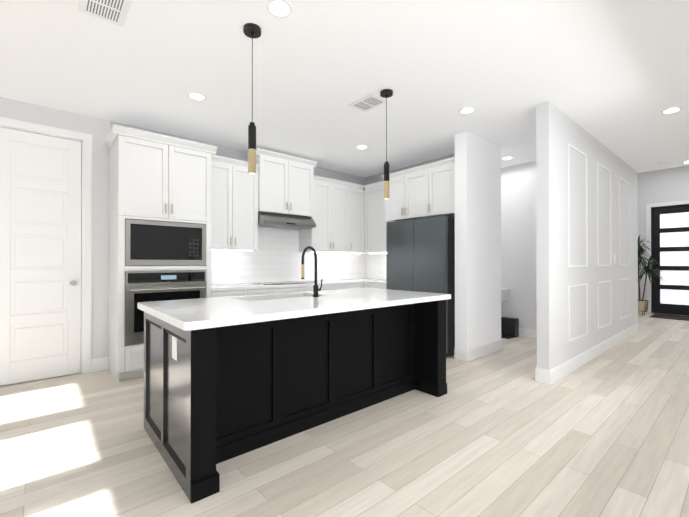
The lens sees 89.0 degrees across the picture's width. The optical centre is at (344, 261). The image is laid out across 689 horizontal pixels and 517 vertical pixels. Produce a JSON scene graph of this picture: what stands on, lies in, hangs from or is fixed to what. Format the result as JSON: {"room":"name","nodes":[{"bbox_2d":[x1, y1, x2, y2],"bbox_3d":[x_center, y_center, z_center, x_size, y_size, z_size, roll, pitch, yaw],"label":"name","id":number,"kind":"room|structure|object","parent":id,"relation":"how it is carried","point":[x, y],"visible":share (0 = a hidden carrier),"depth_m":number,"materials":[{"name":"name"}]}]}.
{"room":"kitchen","nodes":[
{"label":"kitchen","id":0,"kind":"room"},
{"bbox_2d":[0,97,364,373],"bbox_3d":[-2.654,-0.188,4.168,8.360,2.850,0.150,0,0,-41],"label":"wall","id":1,"kind":"structure","parent":0,"point":[98,129],"depth_m":3.95,"materials":[{"name":"white paint"}]},
{"bbox_2d":[0,127,80,385],"bbox_3d":[-3.154,-0.048,3.627,0.690,2.542,0.114,0,0,-41],"label":"pantry door","id":2,"kind":"structure","parent":1,"relation":"in","point":[40,256],"depth_m":3.64,"materials":[{"name":"white wood"}]},
{"bbox_2d":[0,117,91,373],"bbox_3d":[-3.195,-0.090,3.684,0.870,2.650,0.174,0,0,-41],"label":"door frame","id":3,"kind":"structure","parent":1,"relation":"attached to","point":[85,139],"depth_m":3.87,"materials":[{"name":"white wood"}]},
{"bbox_2d":[211,154,258,250],"bbox_3d":[-1.578,-0.740,4.731,0.736,1.196,0.391,0,0,-41],"label":"upper cabinet","id":4,"kind":"object","parent":1,"relation":"attached to","point":[234,205],"visible":0.85,"depth_m":4.61,"materials":[{"name":"white wood"}]},
{"bbox_2d":[244,148,316,216],"bbox_3d":[-0.942,-1.112,5.250,1.000,0.848,0.441,0,0,-41],"label":"upper cabinet","id":5,"kind":"object","parent":1,"relation":"attached to","point":[285,183],"visible":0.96,"depth_m":5.07,"materials":[{"name":"white wood"}]},
{"bbox_2d":[258,212,315,229],"bbox_3d":[-0.924,-0.598,5.227,0.890,0.177,0.494,0,0,-41],"label":"range hood","id":6,"kind":"object","parent":5,"relation":"attached to","point":[276,220],"visible":0.77,"depth_m":5.07,"materials":[{"name":"silver metal"}]},
{"bbox_2d":[211,227,364,284],"bbox_3d":[-0.797,-0.182,5.670,3.150,1.008,0.007,0,0,-41],"label":"tile backsplash","id":7,"kind":"structure","parent":1,"relation":"attached to","point":[276,256],"depth_m":5.47,"materials":[{"name":"white tile"}]},
{"bbox_2d":[299,175,364,253],"bbox_3d":[-0.179,-0.735,5.941,1.156,1.196,0.391,0,0,-41],"label":"upper cabinet","id":8,"kind":"object","parent":1,"relation":"attached to","point":[338,217],"visible":0.9,"depth_m":5.78,"materials":[{"name":"white wood"}]},
{"bbox_2d":[313,167,383,189],"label":"crown molding","id":9,"kind":"structure","parent":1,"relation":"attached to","point":[317,171],"depth_m":6.38,"materials":[{"name":"grey"}]},
{"bbox_2d":[0,312,688,516],"bbox_3d":[1.849,1.297,4.030,15.000,0.120,10.400,0,0,-41],"label":"floor","id":10,"kind":"structure","parent":0,"point":[502,433],"depth_m":2.27,"materials":[{"name":"beige wood"}]},
{"bbox_2d":[104,124,216,382],"bbox_3d":[-2.122,-0.062,4.072,1.040,2.598,0.671,0,0,-41],"label":"tall cabinet","id":11,"kind":"object","parent":10,"relation":"on","point":[150,180],"visible":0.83,"depth_m":3.78,"materials":[{"name":"white wood"}]},
{"bbox_2d":[125,219,205,264],"bbox_3d":[-2.105,-0.193,4.053,0.814,0.476,0.524,0,0,-41],"label":"built-in microwave","id":12,"kind":"object","parent":11,"relation":"in","point":[147,242],"visible":1,"depth_m":3.83,"materials":[{"name":"silver metal"}]},
{"bbox_2d":[125,270,206,345],"bbox_3d":[-2.104,0.485,4.048,0.814,0.760,0.667,0,0,-41],"label":"wall oven","id":13,"kind":"object","parent":11,"relation":"in","point":[148,286],"visible":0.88,"depth_m":3.73,"materials":[{"name":"silver metal"}]},
{"bbox_2d":[110,121,247,161],"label":"crown molding","id":14,"kind":"structure","parent":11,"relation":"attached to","point":[229,152],"depth_m":4.86,"materials":[{"name":"white wood"}]},
{"bbox_2d":[211,289,250,297],"bbox_3d":[-1.608,0.800,4.546,0.458,0.878,0.620,0,0,-41],"label":"base cabinet","id":15,"kind":"object","parent":10,"relation":"on","point":[231,292],"depth_m":4.32,"materials":[{"name":"white"}]},
{"bbox_2d":[211,279,382,290],"bbox_3d":[-0.586,0.343,5.422,3.148,0.040,0.634,0,0,-41],"label":"countertop","id":16,"kind":"structure","parent":15,"relation":"on","point":[228,287],"depth_m":4.84,"materials":[{"name":"white stone"}]},
{"bbox_2d":[255,281,313,284],"bbox_3d":[-0.890,0.318,5.183,0.760,0.007,0.480,0,0,-41],"label":"cooktop","id":17,"kind":"object","parent":16,"relation":"in","point":[286,282],"visible":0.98,"depth_m":5.20,"materials":[{"name":"black glass"}]},
{"bbox_2d":[251,288,274,294],"bbox_3d":[-1.325,0.801,4.790,0.410,0.878,0.620,0,0,-41],"label":"base cabinet","id":18,"kind":"object","parent":10,"relation":"on","point":[266,291],"depth_m":4.61,"materials":[{"name":"white"}]},
{"bbox_2d":[144,300,446,503],"bbox_3d":[-0.271,0.792,2.944,2.292,0.880,1.110,0,0,-41],"label":"kitchen island","id":19,"kind":"object","parent":10,"relation":"on","point":[213,397],"visible":0.73,"depth_m":2.42,"materials":[{"name":"black wood"}]},
{"bbox_2d":[172,336,176,360],"bbox_3d":[-0.994,0.508,2.051,0.006,0.130,0.090,0,0,-41],"label":"outlet","id":20,"kind":"object","parent":19,"relation":"attached to","point":[174,348],"visible":1,"depth_m":2.04,"materials":[{"name":"white plastic"}]},
{"bbox_2d":[137,288,450,330],"bbox_3d":[-0.269,0.328,2.944,2.370,0.043,1.160,0,0,-41],"label":"island countertop","id":21,"kind":"structure","parent":19,"relation":"on","point":[194,314],"depth_m":2.47,"materials":[{"name":"white stone"}]},
{"bbox_2d":[301,246,322,296],"bbox_3d":[-0.293,0.086,3.119,0.101,0.442,0.244,0,0,-41],"label":"faucet","id":22,"kind":"object","parent":21,"relation":"on","point":[316,289],"visible":1,"depth_m":3.03,"materials":[{"name":"black metal"}]},
{"bbox_2d":[275,286,322,292],"bbox_3d":[-0.860,0.803,5.193,0.820,0.878,0.620,0,0,-41],"label":"base cabinet","id":23,"kind":"object","parent":10,"relation":"on","point":[306,288],"depth_m":4.93,"materials":[{"name":"white"}]},
{"bbox_2d":[323,284,346,289],"bbox_3d":[-0.399,0.805,5.592,0.520,0.878,0.620,0,0,-41],"label":"base cabinet","id":24,"kind":"object","parent":10,"relation":"on","point":[344,286],"depth_m":5.40,"materials":[{"name":"white"}]},
{"bbox_2d":[347,283,362,288],"bbox_3d":[-0.097,0.806,5.853,0.518,0.878,0.620,0,0,-41],"label":"base cabinet","id":25,"kind":"object","parent":10,"relation":"on","point":[349,286],"depth_m":5.67,"materials":[{"name":"white"}]},
{"bbox_2d":[363,279,385,284],"bbox_3d":[0.755,0.345,5.773,0.660,0.040,0.570,0,0,-41],"label":"countertop","id":26,"kind":"structure","parent":25,"relation":"on","point":[383,282],"depth_m":5.64,"materials":[{"name":"white stone"}]},
{"bbox_2d":[363,283,385,288],"bbox_3d":[0.739,0.806,5.795,0.648,0.878,0.598,0,0,-41],"label":"base cabinet","id":27,"kind":"object","parent":10,"relation":"on","point":[378,286],"visible":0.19,"depth_m":5.60,"materials":[{"name":"white"}]},
{"bbox_2d":[386,215,454,356],"bbox_3d":[1.250,0.332,5.080,0.807,1.820,0.995,0,0,-41],"label":"refrigerator","id":28,"kind":"object","parent":10,"relation":"on","point":[420,254],"visible":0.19,"depth_m":4.67,"materials":[{"name":"black metal"}]},
{"bbox_2d":[501,317,518,338],"bbox_3d":[2.467,1.095,5.858,0.535,0.300,0.635,0,0,-41],"label":"trash can","id":29,"kind":"object","parent":10,"relation":"on","point":[509,328],"visible":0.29,"depth_m":5.78,"materials":[{"name":"black plastic"}]},
{"bbox_2d":[638,235,664,314],"bbox_3d":[6.881,0.296,8.194,0.975,1.922,0.960,0,0,-41],"label":"plant","id":30,"kind":"object","parent":10,"relation":"on","point":[642,303],"visible":0.56,"depth_m":8.12,"materials":[{"name":"green plant"}]},
{"bbox_2d":[650,313,688,320],"bbox_3d":[7.492,1.246,7.648,0.770,0.013,1.190,0,0,-41],"label":"door mat","id":31,"kind":"object","parent":10,"relation":"on","point":[674,317],"visible":0.98,"depth_m":7.88,"materials":[{"name":"grey fabric"}]},
{"bbox_2d":[0,0,688,176],"bbox_3d":[0.582,-1.693,2.948,11.650,0.150,10.400,0,0,-41],"label":"ceiling","id":32,"kind":"structure","parent":0,"point":[612,76],"depth_m":2.99,"materials":[{"name":"white paint"}]},
{"bbox_2d":[78,0,131,26],"bbox_3d":[-1.510,-1.615,2.209,0.250,0.012,0.350,0,0,-41],"label":"ceiling vent","id":33,"kind":"object","parent":32,"relation":"in","point":[115,12],"visible":1,"depth_m":2.25,"materials":[{"name":"white metal"}]},
{"bbox_2d":[188,92,205,100],"bbox_3d":[-1.443,-1.612,3.431,0.170,0.007,0.170,0,0,-41],"label":"recessed light","id":34,"kind":"object","parent":32,"relation":"in","point":[197,96],"visible":1,"depth_m":3.42,"materials":[{"name":"white plastic"}]},
{"bbox_2d":[243,23,260,173],"bbox_3d":[-0.642,-1.115,2.442,0.120,1.010,0.120,0,0,-41],"label":"pendant light","id":35,"kind":"object","parent":32,"relation":"hanging from","point":[252,30],"visible":1,"depth_m":2.42,"materials":[{"name":"black metal"}]},
{"bbox_2d":[266,0,292,17],"bbox_3d":[-0.416,-1.617,2.244,0.170,0.007,0.170,0,0,-41],"label":"recessed light","id":36,"kind":"object","parent":32,"relation":"in","point":[280,8],"visible":1,"depth_m":2.24,"materials":[{"name":"white plastic"}]},
{"bbox_2d":[356,145,367,148],"bbox_3d":[0.247,-1.605,4.932,0.170,0.007,0.170,0,0,-41],"label":"recessed light","id":37,"kind":"object","parent":32,"relation":"in","point":[361,146],"visible":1,"depth_m":4.92,"materials":[{"name":"white plastic"}]},
{"bbox_2d":[348,93,388,111],"bbox_3d":[0.241,-1.609,3.578,0.250,0.012,0.350,0,0,-41],"label":"ceiling vent","id":38,"kind":"object","parent":32,"relation":"in","point":[368,102],"visible":1,"depth_m":3.56,"materials":[{"name":"white metal"}]},
{"bbox_2d":[380,89,392,198],"bbox_3d":[0.402,-1.105,3.345,0.120,1.020,0.120,0,0,-41],"label":"pendant light","id":39,"kind":"object","parent":32,"relation":"hanging from","point":[386,93],"visible":1,"depth_m":3.32,"materials":[{"name":"black metal"}]},
{"bbox_2d":[389,154,454,173],"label":"crown molding","id":40,"kind":"structure","parent":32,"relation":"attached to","point":[450,156],"depth_m":5.68,"materials":[{"name":"grey wood"}]},
{"bbox_2d":[459,107,475,113],"bbox_3d":[1.310,-1.610,3.749,0.170,0.007,0.170,0,0,-41],"label":"recessed light","id":41,"kind":"object","parent":32,"relation":"in","point":[466,110],"visible":1,"depth_m":3.74,"materials":[{"name":"white plastic"}]},
{"bbox_2d":[501,156,512,159],"bbox_3d":[2.532,-1.603,5.454,0.170,0.007,0.170,0,0,-41],"label":"recessed light","id":42,"kind":"object","parent":32,"relation":"in","point":[507,158],"visible":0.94,"depth_m":5.46,"materials":[{"name":"white plastic"}]},
{"bbox_2d":[661,107,682,113],"bbox_3d":[3.493,-1.611,3.747,0.170,0.007,0.170,0,0,-41],"label":"recessed light","id":43,"kind":"object","parent":32,"relation":"in","point":[670,110],"visible":0.96,"depth_m":3.74,"materials":[{"name":"white plastic"}]},
{"bbox_2d":[365,146,500,340],"bbox_3d":[1.301,-0.180,5.824,0.210,2.850,2.520,0,0,-41],"label":"wall","id":44,"kind":"structure","parent":0,"point":[498,147],"depth_m":4.90,"materials":[{"name":"white paint"}]},
{"bbox_2d":[353,181,385,253],"bbox_3d":[0.592,-0.734,6.166,0.403,1.196,1.058,0,0,-41],"label":"upper cabinet","id":45,"kind":"object","parent":44,"relation":"attached to","point":[375,233],"visible":0.33,"depth_m":6.00,"materials":[{"name":"white wood"}]},
{"bbox_2d":[365,253,385,278],"bbox_3d":[0.796,-0.144,6.241,0.007,0.938,1.212,0,0,-41],"label":"backsplash","id":46,"kind":"structure","parent":44,"relation":"attached to","point":[375,266],"depth_m":6.49,"materials":[{"name":"white tile"}]},
{"bbox_2d":[382,165,426,221],"bbox_3d":[1.144,-0.977,5.346,0.643,0.716,0.899,0,0,-41],"label":"upper cabinet","id":47,"kind":"object","parent":44,"relation":"attached to","point":[405,186],"depth_m":5.16,"materials":[{"name":"white wood"}]},
{"bbox_2d":[422,157,454,217],"bbox_3d":[1.516,-0.979,4.915,0.643,0.716,0.479,0,0,-41],"label":"upper cabinet","id":48,"kind":"object","parent":44,"relation":"attached to","point":[424,191],"depth_m":4.72,"materials":[{"name":"white wood"}]},
{"bbox_2d":[455,131,496,349],"bbox_3d":[1.722,-0.185,4.634,0.690,2.850,0.170,0,0,-41],"label":"wall","id":49,"kind":"structure","parent":0,"point":[477,241],"depth_m":4.48,"materials":[{"name":"white paint"}]},
{"bbox_2d":[501,161,536,329],"bbox_3d":[1.876,-0.174,7.101,0.150,2.850,5.400,0,0,-41],"label":"wall","id":50,"kind":"structure","parent":0,"point":[518,231],"depth_m":5.80,"materials":[{"name":"white paint"}]},
{"bbox_2d":[501,288,509,300],"bbox_3d":[2.085,0.557,6.353,0.503,0.180,1.600,0,0,-41],"label":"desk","id":51,"kind":"object","parent":50,"relation":"attached to","point":[504,294],"visible":0.12,"depth_m":5.81,"materials":[{"name":"white"}]},
{"bbox_2d":[536,101,637,369],"bbox_3d":[3.628,-0.184,4.968,4.250,2.850,0.120,0,0,-41],"label":"wall","id":52,"kind":"structure","parent":0,"point":[557,130],"depth_m":4.12,"materials":[{"name":"white paint"}]},
{"bbox_2d":[92,311,645,384],"bbox_3d":[1.773,1.166,3.965,14.400,0.142,10.000,0,0,-41],"label":"baseboard","id":53,"kind":"structure","parent":52,"relation":"attached to","point":[554,374],"depth_m":4.38,"materials":[{"name":"white wood"}]},
{"bbox_2d":[568,143,629,341],"bbox_3d":[3.619,-0.204,4.872,2.990,2.210,0.012,0,0,-41],"label":"trim","id":54,"kind":"structure","parent":52,"relation":"attached to","point":[586,265],"depth_m":4.63,"materials":[{"name":"white wood"}]},
{"bbox_2d":[637,165,688,312],"bbox_3d":[8.813,-0.650,6.955,0.150,3.800,5.700,0,0,-41],"label":"wall","id":55,"kind":"structure","parent":0,"point":[664,185],"depth_m":8.40,"materials":[{"name":"white paint"}]},
{"bbox_2d":[646,200,688,312],"bbox_3d":[7.762,-0.068,8.039,0.018,2.645,1.290,0,0,-41],"label":"door frame","id":56,"kind":"structure","parent":55,"relation":"attached to","point":[648,222],"depth_m":8.48,"materials":[{"name":"white wood"}]},
{"bbox_2d":[651,204,688,315],"bbox_3d":[7.813,-0.025,8.084,0.178,2.556,1.116,0,0,-41],"label":"front door","id":57,"kind":"structure","parent":55,"relation":"in","point":[670,240],"depth_m":8.23,"materials":[{"name":"black glass"}]}
]}

